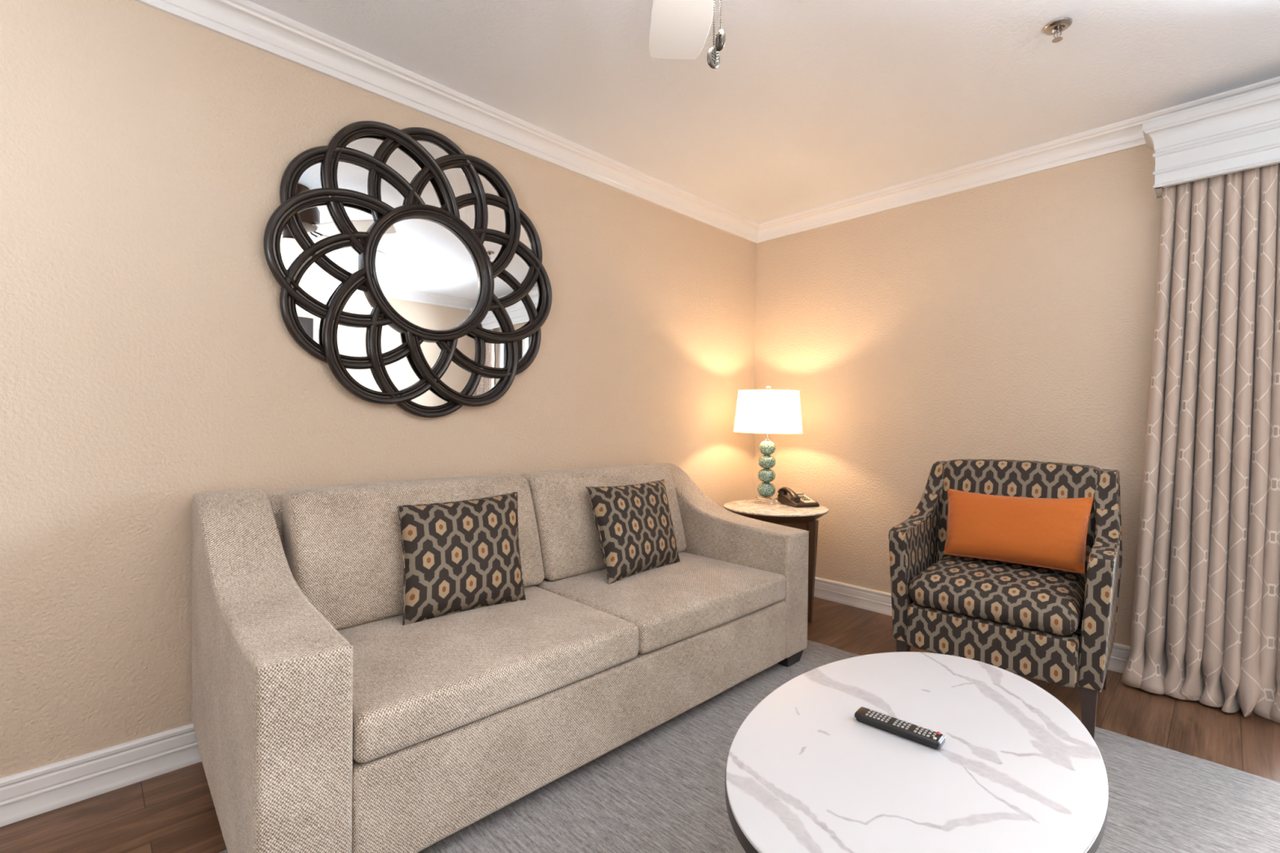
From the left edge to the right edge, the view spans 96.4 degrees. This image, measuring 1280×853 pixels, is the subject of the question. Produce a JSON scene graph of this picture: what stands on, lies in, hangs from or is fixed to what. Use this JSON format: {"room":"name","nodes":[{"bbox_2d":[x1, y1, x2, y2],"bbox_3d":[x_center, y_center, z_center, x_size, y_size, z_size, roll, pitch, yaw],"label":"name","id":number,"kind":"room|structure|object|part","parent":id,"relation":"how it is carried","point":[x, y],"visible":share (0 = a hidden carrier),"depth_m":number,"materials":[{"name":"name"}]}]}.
{"room":"hotel room","nodes":[
{"label":"hotel room","id":0,"kind":"room"},
{"bbox_2d":[0,0,756,778],"bbox_3d":[-1.468,-0.151,1.843,6.440,2.440,0.120,0,1,-44],"label":"wall","id":1,"kind":"structure","parent":0,"point":[150,362],"depth_m":1.79,"materials":[{"name":"paint"}]},
{"bbox_2d":[0,723,201,826],"bbox_3d":[-1.432,1.008,1.805,6.200,0.124,0.017,0,1,-44],"label":"baseboard","id":2,"kind":"structure","parent":1,"relation":"attached to","point":[32,793],"depth_m":1.66,"materials":[{"name":"white wood"}]},
{"bbox_2d":[263,120,551,417],"bbox_3d":[-0.842,-0.618,2.319,1.166,1.166,0.053,0,1,-44],"label":"wall mirror","id":3,"kind":"object","parent":1,"relation":"attached to","point":[404,262],"visible":1,"depth_m":2.25,"materials":[{"name":"brown metal"}]},
{"bbox_2d":[134,0,1279,243],"bbox_3d":[-0.104,-1.292,0.447,6.200,0.102,3.750,0,1,-44],"label":"crown molding","id":4,"kind":"structure","parent":1,"relation":"attached to","point":[247,22],"depth_m":2.56,"materials":[{"name":"white wood"}]},
{"bbox_2d":[0,596,1279,852],"bbox_3d":[-0.130,1.147,0.470,6.440,0.100,3.990,0,1,-44],"label":"floor","id":5,"kind":"structure","parent":0,"point":[174,811],"depth_m":1.89,"materials":[{"name":"brown wood"}]},
{"bbox_2d":[219,640,1279,852],"bbox_3d":[0.267,1.093,0.709,2.900,0.010,3.900,1,1,45],"label":"area rug","id":6,"kind":"object","parent":5,"relation":"on","point":[662,790],"visible":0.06,"depth_m":1.65,"materials":[{"name":"carpet"}]},
{"bbox_2d":[191,462,808,852],"bbox_3d":[-0.312,0.636,2.218,2.160,0.860,0.940,0,1,-44],"label":"sofa","id":7,"kind":"object","parent":6,"relation":"on","point":[323,722],"visible":0.84,"depth_m":1.68,"materials":[{"name":"beige fabric"}]},
{"bbox_3d":[-1.022,0.616,1.532,0.185,0.809,0.931,0,1,-44],"label":"arm","id":8,"kind":"part","parent":7,"relation":"part of"},
{"bbox_3d":[-0.590,0.578,2.503,1.798,0.708,0.138,0,1,-44],"label":"frame","id":9,"kind":"part","parent":7,"relation":"part of","materials":[{"name":"beige fabric"}]},
{"bbox_2d":[280,474,544,630],"bbox_3d":[-0.777,0.418,2.092,0.887,0.432,0.273,0,1,-44],"label":"cushion","id":10,"kind":"object","parent":7,"relation":"on","point":[342,546],"depth_m":1.86,"materials":[{"name":"beige fabric"}]},
{"bbox_2d":[397,492,525,625],"bbox_3d":[-0.611,0.445,2.016,0.482,0.376,0.219,0,1,-38],"label":"throw pillow","id":11,"kind":"object","parent":7,"relation":"on","point":[463,555],"visible":1,"depth_m":1.94,"materials":[{"name":"fabric"}]},
{"bbox_2d":[337,585,639,763],"bbox_3d":[-0.545,0.690,1.814,0.885,0.134,0.686,0,1,-44],"label":"seat cushion","id":12,"kind":"object","parent":7,"relation":"on","point":[417,686],"depth_m":1.60,"materials":[{"name":"beige fabric"}]},
{"bbox_3d":[-0.046,0.896,1.946,1.790,0.261,0.148,0,1,-44],"label":"rail","id":13,"kind":"part","parent":7,"relation":"part of","materials":[{"name":"beige fabric"}]},
{"bbox_2d":[519,464,686,580],"bbox_3d":[-0.146,0.419,2.708,0.865,0.432,0.273,0,1,-44],"label":"cushion","id":14,"kind":"object","parent":7,"relation":"on","point":[570,545],"depth_m":2.47,"materials":[{"name":"beige fabric"}]},
{"bbox_2d":[586,479,679,584],"bbox_3d":[-0.018,0.445,2.543,0.520,0.376,0.252,0,1,-44],"label":"throw pillow","id":15,"kind":"object","parent":7,"relation":"on","point":[634,525],"visible":1,"depth_m":2.46,"materials":[{"name":"fabric"}]},
{"bbox_2d":[533,551,786,653],"bbox_3d":[0.094,0.691,2.438,0.894,0.134,0.686,0,1,-44],"label":"seat cushion","id":16,"kind":"object","parent":7,"relation":"on","point":[702,594],"depth_m":2.25,"materials":[{"name":"beige fabric"}]},
{"bbox_3d":[0.392,0.617,2.911,0.185,0.809,0.931,0,1,-44],"label":"arm","id":17,"kind":"part","parent":7,"relation":"part of"},
{"bbox_2d":[724,651,1108,852],"bbox_3d":[0.574,0.866,1.204,1.040,0.438,0.631,0,1,-44],"label":"coffee table","id":18,"kind":"object","parent":6,"relation":"on","point":[1015,770],"visible":0.88,"depth_m":1.08,"materials":[{"name":"white stone"}]},
{"bbox_3d":[0.191,0.879,1.072,0.111,0.406,0.050,0,1,-17],"label":"leg","id":19,"kind":"part","parent":18,"relation":"part of","materials":[{"name":"metal"}]},
{"bbox_2d":[854,706,945,749],"bbox_3d":[0.546,0.635,1.209,0.173,0.022,0.043,1,1,42],"label":"remote control","id":20,"kind":"object","parent":18,"relation":"on","point":[922,735],"visible":1,"depth_m":1.20,"materials":[{"name":"black plastic"}]},
{"bbox_2d":[723,499,828,622],"bbox_3d":[0.775,0.770,3.299,0.586,0.616,0.586,0,1,-44],"label":"side table","id":21,"kind":"object","parent":5,"relation":"on","point":[805,518],"visible":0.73,"depth_m":3.13,"materials":[{"name":"stone"}]},
{"bbox_2d":[733,385,802,504],"bbox_3d":[0.767,0.107,3.443,0.408,0.706,0.408,0,1,-11],"label":"table lamp","id":22,"kind":"object","parent":21,"relation":"on","point":[768,411],"visible":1,"depth_m":3.30,"materials":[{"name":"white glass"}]},
{"bbox_3d":[0.764,0.294,3.450,0.107,0.082,0.107,-1,2,-44],"label":"glass globe","id":23,"kind":"part","parent":22,"relation":"part of"},
{"bbox_3d":[0.763,0.381,3.453,0.109,0.091,0.109,-1,2,-44],"label":"glass globe","id":24,"kind":"part","parent":22,"relation":"part of"},
{"bbox_3d":[0.765,0.212,3.447,0.105,0.082,0.105,-1,2,-44],"label":"glass globe","id":25,"kind":"part","parent":22,"relation":"part of"},
{"bbox_3d":[0.767,0.129,3.445,0.100,0.086,0.100,-1,2,-44],"label":"glass globe","id":26,"kind":"part","parent":22,"relation":"part of"},
{"bbox_3d":[0.770,-0.090,3.439,0.404,0.247,0.404,-1,2,-44],"label":"lamp shade","id":27,"kind":"part","parent":22,"relation":"part of","materials":[{"name":"fabric"}]},
{"bbox_3d":[0.778,0.492,3.296,0.584,0.044,0.584,0,1,-44],"label":"frame","id":28,"kind":"part","parent":21,"relation":"part of","materials":[{"name":"brown wood"}]},
{"bbox_2d":[777,486,819,507],"bbox_3d":[0.930,0.412,3.380,0.156,0.100,0.212,0,1,-19],"label":"desk phone","id":29,"kind":"object","parent":21,"relation":"on","point":[787,496],"visible":1,"depth_m":3.33,"materials":[{"name":"plastic"}]},
{"bbox_3d":[0.962,0.419,3.368,0.076,0.042,0.143,0,1,-19],"label":"keypad plate","id":30,"kind":"part","parent":29,"relation":"part of","materials":[{"name":"white plastic"}]},
{"bbox_3d":[0.939,0.799,3.158,0.074,0.564,0.044,1,1,41],"label":"leg","id":31,"kind":"part","parent":21,"relation":"part of","materials":[{"name":"brown wood"}]},
{"bbox_2d":[888,459,1122,740],"bbox_3d":[1.514,0.624,2.375,0.734,0.940,0.750,1,1,43],"label":"armchair","id":32,"kind":"object","parent":5,"relation":"on","point":[1058,627],"visible":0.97,"depth_m":2.20,"materials":[{"name":"fabric"}]},
{"bbox_3d":[1.097,0.978,2.382,0.047,0.204,0.047,1,1,43],"label":"leg","id":33,"kind":"part","parent":32,"relation":"part of","materials":[{"name":"brown wood"}]},
{"bbox_3d":[1.302,0.528,2.608,0.104,0.717,0.675,1,1,43],"label":"arm","id":34,"kind":"part","parent":32,"relation":"part of","materials":[{"name":"fabric"}]},
{"bbox_3d":[1.305,0.807,2.153,0.552,0.167,0.110,1,1,43],"label":"rail","id":35,"kind":"part","parent":32,"relation":"part of","materials":[{"name":"fabric"}]},
{"bbox_2d":[908,555,1085,635],"bbox_3d":[1.451,0.649,2.308,0.550,0.157,0.565,1,1,43],"label":"seat cushion","id":36,"kind":"object","parent":32,"relation":"on","point":[1017,599],"depth_m":2.15,"materials":[{"name":"fabric"}]},
{"bbox_2d":[943,488,1093,573],"bbox_3d":[1.525,0.412,2.355,0.200,0.281,0.517,0,1,-44],"label":"lumbar pillow","id":37,"kind":"object","parent":32,"relation":"on","point":[1042,532],"visible":1,"depth_m":2.28,"materials":[{"name":"orange fabric"}]},
{"bbox_3d":[1.653,0.425,2.522,0.584,0.542,0.270,1,1,43],"label":"backrest","id":38,"kind":"part","parent":32,"relation":"part of","materials":[{"name":"fabric"}]},
{"bbox_3d":[1.522,0.806,2.388,0.552,0.140,0.550,1,1,43],"label":"seat","id":39,"kind":"part","parent":32,"relation":"part of","materials":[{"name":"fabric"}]},
{"bbox_3d":[1.545,0.987,1.968,0.047,0.204,0.047,1,1,43],"label":"leg","id":40,"kind":"part","parent":32,"relation":"part of","materials":[{"name":"brown wood"}]},
{"bbox_3d":[1.765,0.537,2.181,0.104,0.717,0.675,1,1,43],"label":"arm","id":41,"kind":"part","parent":32,"relation":"part of","materials":[{"name":"fabric"}]},
{"bbox_3d":[1.925,0.992,2.386,0.047,0.213,0.068,1,1,43],"label":"leg","id":42,"kind":"part","parent":32,"relation":"part of","materials":[{"name":"brown wood"}]},
{"bbox_2d":[248,0,1279,223],"bbox_3d":[-0.103,-1.393,0.446,6.440,0.100,3.990,0,1,-44],"label":"ceiling","id":43,"kind":"structure","parent":0,"point":[807,104],"depth_m":2.18,"materials":[{"name":"paint"}]},
{"bbox_2d":[648,0,725,68],"bbox_3d":[0.157,-1.027,1.101,1.182,0.636,1.158,0,1,-44],"label":"ceiling fan","id":44,"kind":"object","parent":43,"relation":"hanging from","point":[679,28],"visible":1,"depth_m":1.57,"materials":[{"name":"white metal"}]},
{"bbox_3d":[0.147,-0.899,1.131,0.004,0.298,0.004,0,1,-44],"label":"pull chain","id":45,"kind":"part","parent":44,"relation":"part of","materials":[{"name":"silver metal"}]},
{"bbox_3d":[0.161,-0.916,1.131,0.004,0.263,0.004,0,1,-44],"label":"pull chain","id":46,"kind":"part","parent":44,"relation":"part of","materials":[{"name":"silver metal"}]},
{"bbox_2d":[1043,17,1072,43],"bbox_3d":[1.395,-1.316,1.910,0.080,0.050,0.080,0,1,-44],"label":"sprinkler","id":47,"kind":"object","parent":43,"relation":"attached to","point":[1059,25],"visible":1,"depth_m":1.90,"materials":[{"name":"silver metal"}]},
{"bbox_2d":[753,144,1161,646],"bbox_3d":[2.145,-0.120,2.665,0.120,2.440,3.750,0,1,-44],"label":"wall","id":48,"kind":"structure","parent":0,"point":[1014,318],"depth_m":3.04,"materials":[{"name":"paint"}]},
{"bbox_2d":[813,577,1130,673],"bbox_3d":[1.633,1.028,3.090,0.017,0.124,2.460,0,1,-44],"label":"baseboard","id":49,"kind":"structure","parent":48,"relation":"attached to","point":[879,602],"depth_m":3.39,"materials":[{"name":"white wood"}]},
{"bbox_2d":[1142,85,1279,198],"bbox_3d":[2.751,-1.112,1.821,0.189,0.268,1.725,0,1,-44],"label":"window valance","id":50,"kind":"object","parent":48,"relation":"attached to","point":[1242,133],"visible":0.99,"depth_m":2.24,"materials":[{"name":"paint"}]},
{"bbox_2d":[1120,163,1279,723],"bbox_3d":[2.299,0.020,2.258,0.184,2.150,0.577,0,1,-44],"label":"curtain","id":51,"kind":"object","parent":50,"relation":"hanging from","point":[1205,628],"visible":0.96,"depth_m":2.25,"materials":[{"name":"fabric"}]}
]}

